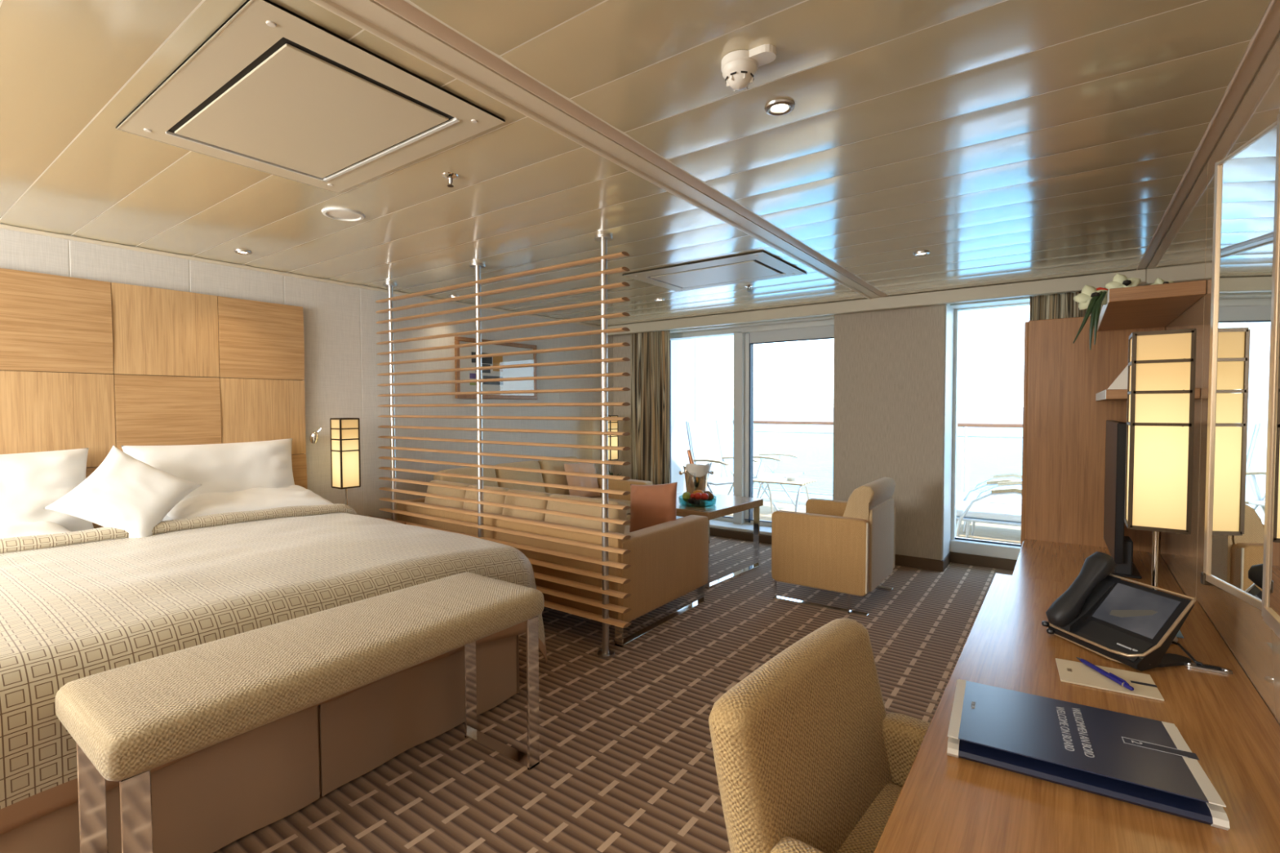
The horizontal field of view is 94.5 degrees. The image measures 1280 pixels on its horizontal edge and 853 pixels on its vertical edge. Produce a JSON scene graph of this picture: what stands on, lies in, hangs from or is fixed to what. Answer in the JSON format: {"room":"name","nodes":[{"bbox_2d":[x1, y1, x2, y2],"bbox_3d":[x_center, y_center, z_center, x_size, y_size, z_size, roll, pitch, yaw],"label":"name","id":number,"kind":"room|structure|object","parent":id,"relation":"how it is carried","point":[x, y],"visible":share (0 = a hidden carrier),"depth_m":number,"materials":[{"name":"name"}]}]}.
{"room":"cruise ship cabin","nodes":[
{"label":"cruise ship cabin","id":0,"kind":"room"},
{"bbox_2d":[0,223,613,519],"bbox_3d":[-2.372,0.085,3.822,0.120,2.195,7.800,1,2,36],"label":"wall","id":1,"kind":"structure","parent":0,"point":[341,380],"depth_m":4.32,"materials":[{"name":"white paint"}]},
{"bbox_2d":[0,267,307,528],"bbox_3d":[-2.913,-0.027,2.927,0.046,1.440,2.390,1,2,36],"label":"headboard","id":2,"kind":"object","parent":1,"relation":"attached to","point":[94,365],"visible":0.59,"depth_m":3.19,"materials":[{"name":"brown wood"}]},
{"bbox_2d":[0,223,600,328],"bbox_3d":[-2.474,-0.972,3.537,0.012,0.020,7.080,1,2,36],"label":"trim","id":3,"kind":"structure","parent":1,"relation":"attached to","point":[2,226],"depth_m":3.51,"materials":[{"name":"beige paint"}]},
{"bbox_2d":[309,427,322,443],"bbox_3d":[-2.160,0.061,3.929,0.097,0.102,0.076,1,2,36],"label":"reading lamp","id":4,"kind":"object","parent":1,"relation":"attached to","point":[314,436],"visible":1,"depth_m":3.89,"materials":[{"name":"silver metal"}]},
{"bbox_2d":[454,336,537,399],"bbox_3d":[-1.249,-0.498,5.230,0.027,0.510,0.910,1,2,36],"label":"framed picture","id":5,"kind":"object","parent":1,"relation":"attached to","point":[505,347],"visible":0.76,"depth_m":5.23,"materials":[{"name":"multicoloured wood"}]},
{"bbox_2d":[213,535,1013,852],"bbox_3d":[-0.508,1.250,2.500,4.688,0.060,7.780,1,2,36],"label":"floor","id":6,"kind":"structure","parent":0,"point":[627,764],"depth_m":2.37,"materials":[{"name":"carpet"}]},
{"bbox_2d":[0,635,519,852],"bbox_3d":[-1.983,0.886,2.425,2.074,0.657,2.110,1,2,36],"label":"bed","id":7,"kind":"object","parent":6,"relation":"on","point":[211,798],"visible":0.19,"depth_m":1.88,"materials":[{"name":"beige wood"}]},
{"bbox_2d":[0,448,93,532],"bbox_3d":[-2.977,0.344,2.614,0.240,0.446,0.845,1,2,39],"label":"pillow","id":8,"kind":"object","parent":7,"relation":"on","point":[30,482],"visible":0.7,"depth_m":2.76,"materials":[{"name":"white fabric"}]},
{"bbox_2d":[120,438,294,521],"bbox_3d":[-2.411,0.311,3.395,0.229,0.446,0.843,1,2,34],"label":"pillow","id":9,"kind":"object","parent":7,"relation":"on","point":[238,466],"visible":0.52,"depth_m":3.36,"materials":[{"name":"white fabric"}]},
{"bbox_2d":[0,503,547,835],"bbox_3d":[-1.960,0.797,2.450,2.133,0.654,2.322,1,2,36],"label":"coverlet","id":10,"kind":"object","parent":7,"relation":"on","point":[74,605],"visible":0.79,"depth_m":1.96,"materials":[{"name":"beige fabric"}]},
{"bbox_2d":[0,520,71,538],"bbox_3d":[-2.993,0.486,2.531,0.458,0.162,0.800,1,2,36],"label":"pillow","id":11,"kind":"object","parent":10,"relation":"on","point":[42,527],"visible":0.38,"depth_m":2.63,"materials":[{"name":"white fabric"}]},
{"bbox_2d":[43,445,201,537],"bbox_3d":[-2.470,0.334,2.857,0.517,0.479,0.289,-1,2,-24],"label":"cushion","id":12,"kind":"object","parent":10,"relation":"on","point":[125,492],"visible":0.93,"depth_m":2.80,"materials":[{"name":"white fabric"}]},
{"bbox_2d":[166,484,333,519],"bbox_3d":[-2.255,0.449,3.404,0.414,0.192,0.800,1,2,36],"label":"pillow","id":13,"kind":"object","parent":10,"relation":"on","point":[257,498],"visible":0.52,"depth_m":3.29,"materials":[{"name":"white fabric"}]},
{"bbox_2d":[54,572,543,852],"bbox_3d":[-0.865,0.915,1.774,0.450,0.660,1.205,1,2,36],"label":"bench","id":14,"kind":"object","parent":6,"relation":"on","point":[126,722],"visible":1,"depth_m":1.48,"materials":[{"name":"fabric"}]},
{"bbox_2d":[366,515,406,524],"bbox_3d":[-1.881,0.904,4.020,0.450,0.500,0.370,1,2,36],"label":"nightstand","id":15,"kind":"object","parent":6,"relation":"on","point":[399,522],"visible":0.06,"depth_m":4.13,"materials":[{"name":"brown wood"}]},
{"bbox_2d":[329,417,360,505],"bbox_3d":[-1.964,0.299,3.948,0.132,0.712,0.132,1,2,36],"label":"lamp","id":16,"kind":"object","parent":15,"relation":"on","point":[344,433],"visible":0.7,"depth_m":3.90,"materials":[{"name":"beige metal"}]},
{"bbox_2d":[375,233,631,658],"bbox_3d":[-0.981,0.096,3.645,2.260,2.175,0.091,1,2,36],"label":"slatted screen","id":17,"kind":"object","parent":6,"relation":"on","point":[605,653],"visible":0.79,"depth_m":3.35,"materials":[{"name":"brown wood"}]},
{"bbox_2d":[396,456,708,647],"bbox_3d":[-0.388,0.739,4.615,2.165,0.821,2.025,1,2,36],"label":"sofa","id":18,"kind":"object","parent":6,"relation":"on","point":[668,561],"visible":0.59,"depth_m":3.60,"materials":[{"name":"fabric"}]},
{"bbox_2d":[424,480,471,508],"bbox_3d":[-1.407,0.564,4.349,0.440,0.320,0.209,1,2,36],"label":"cushion","id":19,"kind":"object","parent":18,"relation":"on","point":[432,490],"depth_m":4.26,"materials":[{"name":"fabric"}]},
{"bbox_2d":[433,466,497,487],"bbox_3d":[-1.381,0.523,4.762,0.240,0.392,0.540,1,2,36],"label":"cushion","id":20,"kind":"object","parent":18,"relation":"on","point":[490,473],"depth_m":4.70,"materials":[{"name":"fabric"}]},
{"bbox_2d":[462,484,510,514],"bbox_3d":[-1.059,0.572,4.097,0.400,0.320,0.209,1,2,36],"label":"cushion","id":21,"kind":"object","parent":18,"relation":"on","point":[496,498],"depth_m":4.00,"materials":[{"name":"fabric"}]},
{"bbox_2d":[494,460,545,492],"bbox_3d":[-1.067,0.508,5.195,0.240,0.392,0.510,1,2,36],"label":"cushion","id":22,"kind":"object","parent":18,"relation":"on","point":[500,473],"depth_m":5.15,"materials":[{"name":"fabric"}]},
{"bbox_2d":[502,488,551,520],"bbox_3d":[-0.735,0.578,3.863,0.380,0.320,0.209,1,2,36],"label":"cushion","id":23,"kind":"object","parent":18,"relation":"on","point":[508,500],"depth_m":3.78,"materials":[{"name":"fabric"}]},
{"bbox_2d":[537,456,578,495],"bbox_3d":[-0.762,0.493,5.616,0.240,0.392,0.510,1,2,36],"label":"cushion","id":24,"kind":"object","parent":18,"relation":"on","point":[556,465],"depth_m":5.45,"materials":[{"name":"fabric"}]},
{"bbox_2d":[563,462,600,497],"bbox_3d":[-0.539,0.509,5.572,0.360,0.342,0.176,-2,3,-44],"label":"cushion","id":25,"kind":"object","parent":18,"relation":"on","point":[587,468],"visible":0.75,"depth_m":5.52,"materials":[{"name":"brown fabric"}]},
{"bbox_2d":[544,493,627,533],"bbox_3d":[-0.342,0.586,3.579,0.570,0.320,0.209,1,2,36],"label":"cushion","id":26,"kind":"object","parent":18,"relation":"on","point":[620,514],"depth_m":3.49,"materials":[{"name":"fabric"}]},
{"bbox_2d":[590,497,631,514],"bbox_3d":[-0.550,0.743,5.299,0.680,0.133,0.830,1,2,36],"label":"seat cushion","id":27,"kind":"object","parent":18,"relation":"on","point":[627,500],"depth_m":5.47,"materials":[{"name":"fabric"}]},
{"bbox_2d":[624,525,630,533],"bbox_3d":[-0.082,0.788,3.892,0.550,0.133,0.720,1,2,36],"label":"seat cushion","id":28,"kind":"object","parent":18,"relation":"on","point":[627,527],"depth_m":4.13,"materials":[{"name":"fabric"}]},
{"bbox_2d":[629,482,677,532],"bbox_3d":[0.086,0.552,3.886,0.394,0.387,0.148,1,2,30],"label":"cushion","id":29,"kind":"object","parent":18,"relation":"on","point":[651,505],"visible":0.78,"depth_m":3.84,"materials":[{"name":"brown fabric"}]},
{"bbox_2d":[630,491,763,588],"bbox_3d":[0.462,0.867,4.730,0.730,0.553,0.810,1,2,40],"label":"coffee table","id":30,"kind":"object","parent":6,"relation":"on","point":[726,504],"visible":0.38,"depth_m":4.58,"materials":[{"name":"brown wood"}]},
{"bbox_2d":[679,464,714,498],"bbox_3d":[0.465,0.454,4.868,0.220,0.262,0.220,2,3,44],"label":"ice bucket","id":31,"kind":"object","parent":30,"relation":"on","point":[693,483],"visible":0.62,"depth_m":4.80,"materials":[{"name":"silver metal"}]},
{"bbox_2d":[687,449,693,463],"bbox_3d":[0.454,0.377,4.872,0.132,0.373,0.071,0,2,5],"label":"champagne bottle","id":32,"kind":"object","parent":31,"relation":"in","point":[690,456],"visible":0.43,"depth_m":4.86,"materials":[{"name":"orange glass"}]},
{"bbox_2d":[685,462,710,477],"bbox_3d":[0.482,0.353,4.800,0.214,0.109,0.092,-1,2,-14],"label":"napkin","id":33,"kind":"object","parent":31,"relation":"on","point":[699,471],"visible":1,"depth_m":4.76,"materials":[{"name":"beige fabric"}]},
{"bbox_2d":[678,496,716,506],"bbox_3d":[0.442,0.567,4.524,0.292,0.060,0.292,1,2,36],"label":"fruit bowl","id":34,"kind":"object","parent":30,"relation":"on","point":[691,504],"visible":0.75,"depth_m":4.46,"materials":[{"name":"teal glass"}]},
{"bbox_2d":[682,493,690,502],"bbox_3d":[0.361,0.542,4.514,0.074,0.060,0.074,1,2,36],"label":"apple","id":35,"kind":"object","parent":34,"relation":"in","point":[686,496],"visible":0.78,"depth_m":4.49,"materials":[{"name":"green food"}]},
{"bbox_2d":[688,497,694,503],"bbox_3d":[0.388,0.561,4.458,0.052,0.042,0.052,1,2,36],"label":"plum","id":36,"kind":"object","parent":34,"relation":"in","point":[691,500],"visible":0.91,"depth_m":4.44,"materials":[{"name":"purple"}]},
{"bbox_2d":[693,498,700,505],"bbox_3d":[0.427,0.564,4.418,0.052,0.042,0.052,1,2,36],"label":"plum","id":37,"kind":"object","parent":34,"relation":"in","point":[696,501],"visible":1,"depth_m":4.40,"materials":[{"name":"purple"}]},
{"bbox_2d":[694,492,702,499],"bbox_3d":[0.438,0.524,4.458,0.060,0.049,0.060,1,2,36],"label":"apple","id":38,"kind":"object","parent":34,"relation":"in","point":[697,495],"visible":0.98,"depth_m":4.44,"materials":[{"name":"red food"}]},
{"bbox_2d":[693,489,703,493],"bbox_3d":[0.454,0.521,4.539,0.080,0.065,0.080,1,2,36],"label":"orange","id":39,"kind":"object","parent":34,"relation":"in","point":[696,491],"visible":0.42,"depth_m":4.52,"materials":[{"name":"orange food"}]},
{"bbox_2d":[701,493,708,500],"bbox_3d":[0.487,0.530,4.466,0.066,0.054,0.066,1,2,36],"label":"apple","id":40,"kind":"object","parent":34,"relation":"in","point":[704,495],"visible":0.94,"depth_m":4.44,"materials":[{"name":"red food"}]},
{"bbox_2d":[707,493,714,500],"bbox_3d":[0.531,0.535,4.502,0.064,0.052,0.064,1,2,36],"label":"kiwi","id":41,"kind":"object","parent":34,"relation":"in","point":[711,496],"visible":0.72,"depth_m":4.48,"materials":[{"name":"brown food"}]},
{"bbox_2d":[708,617,930,852],"bbox_3d":[0.534,0.875,1.155,0.568,0.771,0.643,1,2,41],"label":"desk chair","id":42,"kind":"object","parent":6,"relation":"on","point":[809,756],"visible":0.61,"depth_m":1.19,"materials":[{"name":"fabric"}]},
{"bbox_2d":[771,476,895,617],"bbox_3d":[1.355,0.759,4.085,0.646,0.805,0.726,1,2,36],"label":"armchair","id":43,"kind":"object","parent":6,"relation":"on","point":[844,547],"visible":1,"depth_m":3.80,"materials":[{"name":"fabric"}]},
{"bbox_2d":[874,573,1279,852],"bbox_3d":[0.552,0.977,0.661,0.623,0.600,4.062,1,2,36],"label":"desk","id":44,"kind":"object","parent":6,"relation":"on","point":[945,803],"visible":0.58,"depth_m":1.14,"materials":[{"name":"brown wood"}]},
{"bbox_2d":[946,679,1230,831],"bbox_3d":[0.874,0.636,1.215,0.410,0.043,0.341,1,2,31],"label":"folder","id":45,"kind":"object","parent":44,"relation":"on","point":[1135,760],"visible":1,"depth_m":1.15,"materials":[{"name":"blue paper"}]},
{"bbox_2d":[1055,657,1164,701],"bbox_3d":[1.193,0.644,1.514,0.200,0.005,0.152,1,2,31],"label":"notepad","id":46,"kind":"object","parent":44,"relation":"on","point":[1069,672],"visible":1,"depth_m":1.50,"materials":[{"name":"beige paper"}]},
{"bbox_2d":[1076,657,1133,690],"bbox_3d":[1.194,0.632,1.524,0.014,0.018,0.183,0,2,0],"label":"pen","id":47,"kind":"object","parent":46,"relation":"on","point":[1123,683],"visible":1,"depth_m":1.50,"materials":[{"name":"blue plastic"}]},
{"bbox_2d":[1041,551,1195,671],"bbox_3d":[1.369,0.514,1.695,0.233,0.252,0.294,-1,2,-10],"label":"telephone","id":48,"kind":"object","parent":44,"relation":"on","point":[1133,625],"visible":1,"depth_m":1.68,"materials":[{"name":"black plastic"}]},
{"bbox_2d":[1109,609,1157,617],"bbox_3d":[1.383,0.525,1.659,0.018,0.041,0.111,-1,2,-27],"label":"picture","id":49,"kind":"object","parent":48,"relation":"on","point":[1113,613],"depth_m":1.66,"materials":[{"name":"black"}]},
{"bbox_2d":[1124,328,1196,644],"bbox_3d":[1.543,0.178,1.765,0.138,0.913,0.138,1,2,36],"label":"lamp","id":50,"kind":"object","parent":44,"relation":"on","point":[1161,375],"visible":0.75,"depth_m":1.71,"materials":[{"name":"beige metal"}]},
{"bbox_2d":[1176,630,1183,638],"bbox_3d":[1.647,0.633,1.821,0.030,0.002,0.095,1,2,36],"label":"leaflet","id":51,"kind":"object","parent":44,"relation":"on","point":[1179,634],"visible":0.21,"depth_m":1.79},
{"bbox_2d":[1183,662,1232,674],"bbox_3d":[1.506,0.638,1.569,0.096,0.010,0.032,1,2,34],"label":"outlet","id":52,"kind":"object","parent":44,"relation":"attached to","point":[1193,665],"visible":1,"depth_m":1.56,"materials":[{"name":"silver metal"}]},
{"bbox_2d":[1171,641,1202,665],"bbox_3d":[1.496,0.620,1.632,0.060,0.028,0.113,-1,2,-21],"label":"cable","id":53,"kind":"object","parent":52,"relation":"attached to","point":[1188,654],"visible":0.67,"depth_m":1.61,"materials":[{"name":"black plastic"}]},
{"bbox_2d":[1020,315,1164,553],"bbox_3d":[2.602,0.291,3.449,0.593,1.775,0.700,1,2,36],"label":"tall cabinet","id":54,"kind":"object","parent":6,"relation":"on","point":[1064,424],"visible":0.41,"depth_m":3.21,"materials":[{"name":"brown wood"}]},
{"bbox_2d":[1012,538,1186,599],"bbox_3d":[2.084,0.899,2.737,0.577,0.490,1.092,1,2,36],"label":"console","id":55,"kind":"object","parent":6,"relation":"on","point":[1057,562],"visible":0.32,"depth_m":2.81,"materials":[{"name":"brown wood"}]},
{"bbox_2d":[1103,420,1142,578],"bbox_3d":[2.269,0.314,2.791,0.110,0.675,0.580,1,2,34],"label":"television","id":56,"kind":"object","parent":55,"relation":"on","point":[1120,547],"visible":0.81,"depth_m":2.59,"materials":[{"name":"black plastic"}]},
{"bbox_3d":[-0.317,0.849,6.153,0.420,0.500,0.420,1,2,36],"label":"table","id":57,"kind":"object","parent":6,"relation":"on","visible":0},
{"bbox_2d":[600,415,618,475],"bbox_3d":[-0.318,0.240,6.169,0.132,0.712,0.132,1,2,36],"label":"lamp","id":58,"kind":"object","parent":57,"relation":"on","point":[613,455],"visible":0.44,"depth_m":6.12,"materials":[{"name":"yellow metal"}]},
{"bbox_2d":[0,0,1279,326],"bbox_3d":[-0.509,-0.994,2.434,4.688,0.080,7.800,1,2,36],"label":"ceiling","id":59,"kind":"structure","parent":0,"point":[1002,141],"depth_m":1.98,"materials":[{"name":"beige"}]},
{"bbox_2d":[233,248,251,254],"bbox_3d":[-2.214,-0.971,3.293,0.086,0.010,0.086,1,2,36],"label":"recessed light","id":60,"kind":"object","parent":59,"relation":"in","point":[236,251],"visible":1,"depth_m":3.29,"materials":[{"name":"silver metal"}]},
{"bbox_2d":[115,0,505,193],"bbox_3d":[-1.017,-0.925,1.814,1.005,0.010,0.683,1,2,36],"label":"ceiling hatch","id":61,"kind":"object","parent":59,"relation":"attached to","point":[273,91],"visible":1,"depth_m":1.70,"materials":[{"name":"beige paint"}]},
{"bbox_2d":[321,207,364,221],"bbox_3d":[-1.336,-0.954,2.664,0.176,0.010,0.176,1,2,36],"label":"ceiling speaker","id":62,"kind":"object","parent":59,"relation":"attached to","point":[336,213],"visible":1,"depth_m":2.65,"materials":[{"name":"white paint"}]},
{"bbox_2d":[326,210,359,218],"bbox_3d":[-1.336,-0.956,2.664,0.140,0.006,0.140,1,2,36],"label":"grille","id":63,"kind":"object","parent":62,"relation":"attached to","point":[331,214],"depth_m":2.66,"materials":[{"name":"beige plastic"}]},
{"bbox_2d":[441,172,458,187],"bbox_3d":[-0.715,-0.925,2.227,0.060,0.042,0.060,1,2,36],"label":"sprinkler","id":64,"kind":"object","parent":59,"relation":"attached to","point":[450,175],"visible":1,"depth_m":2.22,"materials":[{"name":"silver metal"}]},
{"bbox_2d":[309,0,881,299],"bbox_3d":[-0.166,-0.938,1.916,0.097,0.025,7.160,1,2,36],"label":"ceiling beam","id":65,"kind":"structure","parent":59,"relation":"attached to","point":[370,15],"depth_m":1.72,"materials":[{"name":"beige paint"}]},
{"bbox_2d":[373,0,888,297],"bbox_3d":[-0.101,-0.940,1.868,0.053,0.018,7.160,1,2,36],"label":"trim","id":66,"kind":"structure","parent":59,"relation":"attached to","point":[402,8],"depth_m":1.73,"materials":[{"name":"beige paint"}]},
{"bbox_2d":[653,298,664,301],"bbox_3d":[0.158,-1.028,4.803,0.086,0.010,0.086,1,2,36],"label":"recessed light","id":67,"kind":"object","parent":59,"relation":"in","point":[655,300],"visible":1,"depth_m":4.79,"materials":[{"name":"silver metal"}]},
{"bbox_2d":[622,250,806,292],"bbox_3d":[0.487,-0.998,3.882,0.995,0.010,0.687,1,2,36],"label":"ceiling hatch","id":68,"kind":"object","parent":59,"relation":"attached to","point":[758,265],"visible":1,"depth_m":3.81,"materials":[{"name":"beige paint"}]},
{"bbox_2d":[720,44,776,91],"bbox_3d":[0.272,-0.890,1.480,0.141,0.070,0.093,1,2,36],"label":"smoke detector","id":69,"kind":"object","parent":59,"relation":"attached to","point":[739,68],"visible":1,"depth_m":1.46,"materials":[{"name":"beige plastic"}]},
{"bbox_2d":[744,284,752,292],"bbox_3d":[0.790,-0.998,4.285,0.060,0.042,0.060,1,2,36],"label":"sprinkler","id":70,"kind":"object","parent":59,"relation":"attached to","point":[748,286],"visible":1,"depth_m":4.27,"materials":[{"name":"silver metal"}]},
{"bbox_2d":[764,98,795,115],"bbox_3d":[0.407,-0.928,1.723,0.086,0.010,0.086,1,2,36],"label":"recessed light","id":71,"kind":"object","parent":59,"relation":"in","point":[779,107],"visible":1,"depth_m":1.72,"materials":[{"name":"silver metal"}]},
{"bbox_2d":[607,269,1146,336],"bbox_3d":[1.432,-0.997,5.116,4.488,0.095,0.060,1,2,36],"label":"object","id":72,"kind":"structure","parent":59,"relation":"attached to","point":[1071,284],"depth_m":4.65,"materials":[{"name":"beige paint"}]},
{"bbox_2d":[913,250,929,256],"bbox_3d":[1.605,-0.986,3.373,0.086,0.010,0.086,1,2,36],"label":"recessed light","id":73,"kind":"object","parent":59,"relation":"in","point":[923,252],"visible":1,"depth_m":3.37,"materials":[{"name":"silver metal"}]},
{"bbox_2d":[613,292,1074,479],"bbox_3d":[1.659,0.023,5.458,4.488,2.185,0.460,1,2,36],"label":"wall","id":74,"kind":"structure","parent":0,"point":[624,351],"depth_m":6.46,"materials":[{"name":"white paint"}]},
{"bbox_2d":[630,329,670,484],"bbox_3d":[0.099,0.022,6.304,0.532,2.100,0.090,1,2,36],"label":"curtain","id":75,"kind":"object","parent":74,"relation":"hanging from","point":[650,352],"visible":0.69,"depth_m":6.27,"materials":[{"name":"fabric"}]},
{"bbox_2d":[709,527,771,544],"bbox_3d":[0.933,1.062,6.020,2.208,0.075,0.340,1,2,36],"label":"baseboard","id":76,"kind":"structure","parent":74,"relation":"attached to","point":[748,536],"depth_m":5.79,"materials":[{"name":"brown wood"}]},
{"bbox_2d":[669,319,834,535],"bbox_3d":[1.031,0.013,5.949,2.015,2.025,0.360,1,2,36],"label":"door","id":77,"kind":"structure","parent":74,"relation":"attached to","point":[744,338],"depth_m":5.99,"materials":[{"name":"white paint"}]},
{"bbox_2d":[749,325,834,342],"bbox_3d":[1.482,-0.889,5.656,0.940,0.125,0.006,1,2,36],"label":"roller blind","id":78,"kind":"object","parent":74,"relation":"attached to","point":[818,332],"depth_m":5.67,"materials":[{"name":"grey fabric"}]},
{"bbox_2d":[950,551,1017,571],"bbox_3d":[3.079,1.095,4.612,1.160,0.088,0.105,1,2,36],"label":"baseboard","id":79,"kind":"structure","parent":74,"relation":"attached to","point":[955,557],"depth_m":4.77,"materials":[{"name":"brown wood"}]},
{"bbox_2d":[950,302,1030,559],"bbox_3d":[3.098,0.019,4.613,1.166,2.062,0.180,1,2,36],"label":"window","id":80,"kind":"structure","parent":74,"relation":"attached to","point":[1005,550],"depth_m":4.88,"materials":[{"name":"white paint"}]},
{"bbox_2d":[1029,288,1108,320],"bbox_3d":[3.108,0.083,4.177,0.622,2.100,0.086,1,2,36],"label":"curtain","id":81,"kind":"object","parent":74,"relation":"hanging from","point":[1060,305],"visible":0.03,"depth_m":4.23,"materials":[{"name":"fabric"}]},
{"bbox_2d":[726,501,1021,543],"bbox_3d":[4.060,1.132,5.172,8.450,0.070,1.830,1,2,36],"label":"floor","id":82,"kind":"structure","parent":0,"point":[985,531],"depth_m":6.17,"materials":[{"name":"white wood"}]},
{"bbox_2d":[671,335,729,495],"bbox_3d":[0.709,-0.141,7.555,0.046,2.340,1.830,1,2,36],"label":"window","id":83,"kind":"structure","parent":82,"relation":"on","point":[700,366],"depth_m":7.54,"materials":[{"name":"white"}]},
{"bbox_2d":[685,420,764,511],"bbox_3d":[0.998,0.489,6.978,0.584,1.108,0.747,-2,3,-42],"label":"deck chair","id":84,"kind":"object","parent":82,"relation":"on","point":[704,442],"visible":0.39,"depth_m":7.16,"materials":[{"name":"white fabric"}]},
{"bbox_2d":[729,492,807,505],"bbox_3d":[4.646,1.079,5.980,8.450,0.120,0.170,1,2,36],"label":"curb","id":85,"kind":"object","parent":82,"relation":"on","point":[775,499],"depth_m":7.89,"materials":[{"name":"white"}]},
{"bbox_2d":[732,420,1022,495],"bbox_3d":[4.657,0.500,5.971,8.240,1.038,0.048,1,2,36],"label":"balcony railing","id":86,"kind":"object","parent":85,"relation":"on","point":[966,425],"visible":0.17,"depth_m":6.67,"materials":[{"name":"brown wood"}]},
{"bbox_2d":[732,420,805,510],"bbox_3d":[1.625,0.471,7.463,0.747,1.108,0.584,1,2,36],"label":"deck chair","id":87,"kind":"object","parent":82,"relation":"on","point":[759,472],"visible":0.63,"depth_m":7.60,"materials":[{"name":"white fabric"}]},
{"bbox_2d":[753,476,817,513],"bbox_3d":[1.637,0.828,6.719,0.600,0.439,0.495,1,2,36],"label":"table","id":88,"kind":"object","parent":82,"relation":"on","point":[775,480],"visible":0.84,"depth_m":6.67,"materials":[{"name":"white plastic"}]},
{"bbox_2d":[786,476,796,480],"bbox_3d":[1.715,0.591,6.685,0.116,0.035,0.116,1,2,36],"label":"ashtray","id":89,"kind":"object","parent":88,"relation":"on","point":[788,478],"visible":1,"depth_m":6.64,"materials":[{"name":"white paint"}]},
{"bbox_2d":[955,480,1022,537],"bbox_3d":[3.521,0.805,5.322,1.470,0.559,0.656,1,2,36],"label":"sun lounger","id":90,"kind":"object","parent":82,"relation":"on","point":[974,511],"visible":0.36,"depth_m":5.34,"materials":[{"name":"white fabric"}]},
{"bbox_2d":[956,500,1021,522],"bbox_3d":[3.529,0.794,5.316,1.450,0.098,0.560,1,2,36],"label":"cushion","id":91,"kind":"object","parent":90,"relation":"on","point":[980,512],"depth_m":5.33,"materials":[{"name":"white fabric"}]},
{"bbox_2d":[955,473,1022,528],"bbox_3d":[3.833,0.784,5.923,1.470,0.559,0.656,1,2,36],"label":"sun lounger","id":92,"kind":"object","parent":82,"relation":"on","point":[971,495],"visible":0.24,"depth_m":5.97,"materials":[{"name":"white fabric"}]},
{"bbox_2d":[956,491,1021,505],"bbox_3d":[3.841,0.773,5.917,1.450,0.098,0.560,1,2,36],"label":"cushion","id":93,"kind":"object","parent":92,"relation":"on","point":[1002,499],"depth_m":5.96,"materials":[{"name":"white fabric"}]},
{"bbox_2d":[832,303,954,559],"bbox_3d":[2.169,0.049,5.064,0.867,2.155,0.500,1,2,36],"label":"wall column","id":94,"kind":"structure","parent":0,"point":[893,369],"depth_m":4.80,"materials":[{"name":"white paint"}]},
{"bbox_2d":[894,551,951,572],"bbox_3d":[2.132,1.084,5.044,0.880,0.088,0.395,1,2,36],"label":"baseboard","id":95,"kind":"structure","parent":94,"relation":"attached to","point":[900,560],"depth_m":4.73,"materials":[{"name":"brown wood"}]},
{"bbox_2d":[1146,34,1279,724],"bbox_3d":[1.361,0.161,1.120,0.120,2.195,7.800,1,2,36],"label":"wall","id":96,"kind":"structure","parent":0,"point":[1184,254],"depth_m":2.07,"materials":[{"name":"beige wood"}]},
{"bbox_2d":[1095,387,1200,400],"bbox_3d":[2.223,-0.138,2.638,0.270,0.037,1.025,1,2,36],"label":"wall shelf","id":97,"kind":"object","parent":96,"relation":"attached to","point":[1107,394],"visible":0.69,"depth_m":2.29,"materials":[{"name":"brown wood"}]},
{"bbox_2d":[1107,364,1128,389],"bbox_3d":[1.866,-0.201,2.298,0.078,0.112,0.030,1,2,36],"label":"card","id":98,"kind":"object","parent":97,"relation":"on","point":[1121,382],"visible":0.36,"depth_m":2.28,"materials":[{"name":"beige paper"}]},
{"bbox_2d":[1097,280,1206,331],"bbox_3d":[2.204,-0.510,2.601,0.270,0.050,1.085,1,2,36],"label":"wall shelf","id":99,"kind":"object","parent":96,"relation":"attached to","point":[1148,306],"visible":0.88,"depth_m":2.31,"materials":[{"name":"brown wood"}]},
{"bbox_2d":[1072,273,1173,350],"bbox_3d":[1.895,-0.453,2.342,0.312,0.300,0.186,0,2,-4],"label":"orchid","id":100,"kind":"object","parent":99,"relation":"on","point":[1091,298],"visible":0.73,"depth_m":2.34,"materials":[{"name":"beige plant"}]},
{"bbox_2d":[1136,0,1279,270],"bbox_3d":[1.159,-0.914,0.957,0.043,0.017,7.160,1,2,36],"label":"trim","id":101,"kind":"structure","parent":96,"relation":"attached to","point":[1268,27],"depth_m":1.75,"materials":[{"name":"beige paint"}]},
{"bbox_2d":[1200,109,1279,638],"bbox_3d":[1.225,-0.118,1.062,0.079,1.122,1.203,1,2,33],"label":"mirror","id":102,"kind":"object","parent":96,"relation":"attached to","point":[1242,532],"visible":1,"depth_m":1.42,"materials":[{"name":"clear glass"}]},
{"label":"outside","id":103,"kind":"structure","parent":0,"visible":0},
{"bbox_2d":[729,407,1022,499],"bbox_3d":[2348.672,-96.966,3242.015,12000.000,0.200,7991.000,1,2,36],"label":"sea","id":104,"kind":"structure","parent":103,"point":[987,457],"depth_m":252.76,"materials":[{"name":"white liquid"}]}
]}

